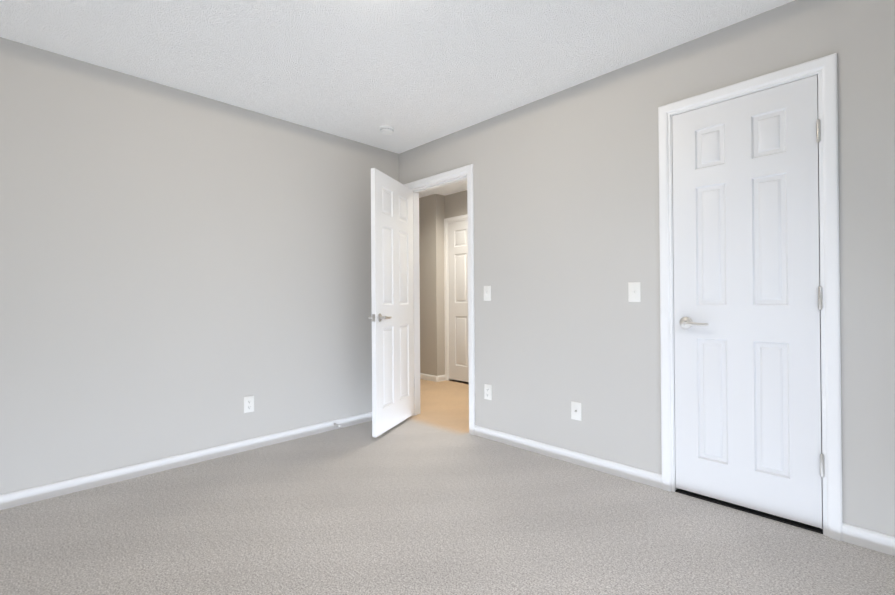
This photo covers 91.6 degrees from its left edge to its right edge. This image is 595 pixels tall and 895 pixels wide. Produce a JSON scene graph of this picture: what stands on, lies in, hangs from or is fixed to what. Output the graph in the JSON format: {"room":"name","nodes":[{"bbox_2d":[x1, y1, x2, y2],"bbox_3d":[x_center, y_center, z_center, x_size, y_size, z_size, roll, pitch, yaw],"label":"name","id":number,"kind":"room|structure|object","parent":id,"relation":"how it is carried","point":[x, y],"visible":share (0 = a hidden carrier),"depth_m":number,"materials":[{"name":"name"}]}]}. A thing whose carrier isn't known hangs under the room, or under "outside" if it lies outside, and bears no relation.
{"room":"empty bedroom","nodes":[
{"label":"empty bedroom","id":0,"kind":"room"},
{"bbox_2d":[0,37,398,494],"bbox_3d":[-1.625,-0.130,3.006,3.200,2.440,0.115,0,0,-45],"label":"wall","id":1,"kind":"structure","parent":0,"point":[182,272],"depth_m":2.75,"materials":[{"name":"beige paint"}]},
{"bbox_2d":[0,412,371,509],"bbox_3d":[-1.555,1.051,2.959,3.170,0.076,0.030,0,0,-45],"label":"baseboard","id":2,"kind":"structure","parent":1,"relation":"attached to","point":[34,494],"depth_m":2.73,"materials":[{"name":"white wood"}]},
{"bbox_2d":[244,395,253,412],"bbox_3d":[-1.419,0.764,3.113,0.070,0.115,0.008,0,0,-45],"label":"electrical outlet","id":3,"kind":"object","parent":1,"relation":"attached to","point":[248,403],"visible":1,"depth_m":3.11,"materials":[{"name":"white plastic"}]},
{"bbox_2d":[0,0,793,197],"bbox_3d":[-0.426,-1.388,3.073,5.400,0.060,6.100,0,0,-45],"label":"ceiling","id":4,"kind":"structure","parent":0,"point":[415,73],"depth_m":2.37,"materials":[{"name":"white paint"}]},
{"bbox_2d":[379,125,393,134],"bbox_3d":[-0.488,-1.339,3.491,0.122,0.034,0.122,0,0,-45],"label":"smoke detector","id":5,"kind":"object","parent":4,"relation":"attached to","point":[387,130],"visible":1,"depth_m":3.46,"materials":[{"name":"white plastic"}]},
{"bbox_2d":[419,194,444,375],"bbox_3d":[-0.515,-0.123,6.131,0.160,2.440,1.215,0,0,-45],"label":"wall","id":6,"kind":"structure","parent":0,"point":[431,264],"depth_m":5.72,"materials":[{"name":"paint"}]},
{"bbox_2d":[420,373,439,381],"bbox_3d":[-0.563,1.059,6.060,0.013,0.076,1.228,0,0,-45],"label":"baseboard","id":7,"kind":"structure","parent":6,"relation":"attached to","point":[434,378],"depth_m":5.71,"materials":[{"name":"white wood"}]},
{"bbox_2d":[416,379,468,429],"bbox_3d":[0.059,1.118,5.034,1.955,0.060,3.960,0,0,-45],"label":"floor","id":8,"kind":"structure","parent":0,"point":[445,402],"depth_m":4.50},
{"bbox_2d":[449,380,468,383],"bbox_3d":[0.330,1.085,5.476,0.119,0.006,0.766,0,0,-45],"label":"threshold","id":9,"kind":"object","parent":8,"relation":"on","point":[464,382],"visible":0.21,"depth_m":5.61,"materials":[{"name":"brown"}]},
{"bbox_2d":[0,415,894,594],"bbox_3d":[-0.408,1.112,3.061,5.400,0.060,6.100,0,0,-45],"label":"floor carpet","id":10,"kind":"object","parent":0,"point":[414,505],"visible":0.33,"depth_m":1.98,"materials":[{"name":"grey carpet"}]},
{"bbox_2d":[675,489,822,533],"bbox_3d":[1.507,1.060,2.209,0.113,0.007,0.616,0,0,-45],"label":"threshold","id":11,"kind":"object","parent":10,"relation":"on","point":[761,514],"visible":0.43,"depth_m":2.15,"materials":[{"name":"black"}]},
{"bbox_2d":[445,190,466,218],"bbox_3d":[0.458,-0.133,5.347,0.115,2.440,3.930,0,0,-45],"label":"wall","id":12,"kind":"structure","parent":0,"point":[455,204],"depth_m":5.61,"materials":[{"name":"paint"}]},
{"bbox_2d":[444,214,467,380],"bbox_3d":[0.318,0.022,5.476,0.133,2.133,0.896,0,0,-45],"label":"door frame","id":13,"kind":"structure","parent":12,"relation":"attached to","point":[454,219],"depth_m":5.72,"materials":[{"name":"white wood"}]},
{"bbox_2d":[448,220,468,381],"bbox_3d":[0.299,0.043,5.451,0.148,2.040,0.769,0,0,-45],"label":"hall door","id":14,"kind":"structure","parent":12,"relation":"in","point":[458,296],"depth_m":5.59,"materials":[{"name":"paint"}]},
{"bbox_2d":[399,0,894,535],"bbox_3d":[0.120,-0.140,3.601,0.115,2.440,5.930,0,0,-45],"label":"wall","id":15,"kind":"structure","parent":0,"point":[565,194],"depth_m":2.59,"materials":[{"name":"beige paint"}]},
{"bbox_2d":[369,168,413,437],"bbox_3d":[-0.442,0.040,3.634,0.148,2.040,0.734,0,0,19],"label":"bedroom door","id":16,"kind":"structure","parent":15,"relation":"in","point":[392,295],"depth_m":3.55,"materials":[{"name":"paint"}]},
{"bbox_2d":[404,164,474,434],"bbox_3d":[-0.048,0.016,3.771,0.151,2.133,0.850,0,0,-45],"label":"door frame","id":17,"kind":"structure","parent":15,"relation":"attached to","point":[467,170],"depth_m":3.63,"materials":[{"name":"white wood"}]},
{"bbox_2d":[484,286,490,300],"bbox_3d":[0.300,-0.032,3.327,0.017,0.115,0.070,0,0,-45],"label":"light switch","id":18,"kind":"object","parent":15,"relation":"attached to","point":[487,293],"visible":1,"depth_m":3.33,"materials":[{"name":"white plastic"}]},
{"bbox_2d":[484,384,491,399],"bbox_3d":[0.308,0.723,3.327,0.008,0.115,0.070,0,0,-45],"label":"electrical outlet","id":19,"kind":"object","parent":15,"relation":"attached to","point":[487,391],"visible":1,"depth_m":3.32,"materials":[{"name":"white plastic"}]},
{"bbox_2d":[474,425,661,488],"bbox_3d":[0.706,1.035,2.923,0.013,0.076,1.397,0,0,-45],"label":"baseboard","id":20,"kind":"structure","parent":15,"relation":"attached to","point":[642,476],"depth_m":2.80,"materials":[{"name":"white wood"}]},
{"bbox_2d":[571,401,580,420],"bbox_3d":[0.825,0.732,2.800,0.016,0.115,0.070,0,0,-45],"label":"outlet plate","id":21,"kind":"object","parent":15,"relation":"attached to","point":[575,410],"visible":1,"depth_m":2.80,"materials":[{"name":"white plastic"}]},
{"bbox_2d":[628,282,640,301],"bbox_3d":[1.086,-0.032,2.535,0.017,0.115,0.070,0,0,-45],"label":"light switch","id":22,"kind":"object","parent":15,"relation":"attached to","point":[634,291],"visible":1,"depth_m":2.54,"materials":[{"name":"white plastic"}]},
{"bbox_2d":[672,75,823,527],"bbox_3d":[1.471,0.019,2.184,0.148,2.040,0.630,0,0,-45],"label":"closet door","id":23,"kind":"structure","parent":15,"relation":"in","point":[748,304],"depth_m":2.14,"materials":[{"name":"paint"}]},
{"bbox_2d":[658,53,841,540],"bbox_3d":[1.499,0.021,2.213,0.115,2.086,0.652,0,0,-45],"label":"door frame","id":24,"kind":"structure","parent":15,"relation":"attached to","point":[817,74],"depth_m":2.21,"materials":[{"name":"white wood"}]},
{"bbox_2d":[842,523,894,555],"bbox_3d":[1.897,1.021,1.725,0.013,0.076,0.492,0,0,-45],"label":"baseboard","id":25,"kind":"structure","parent":15,"relation":"attached to","point":[870,539],"depth_m":1.84,"materials":[{"name":"white wood"}]}
]}

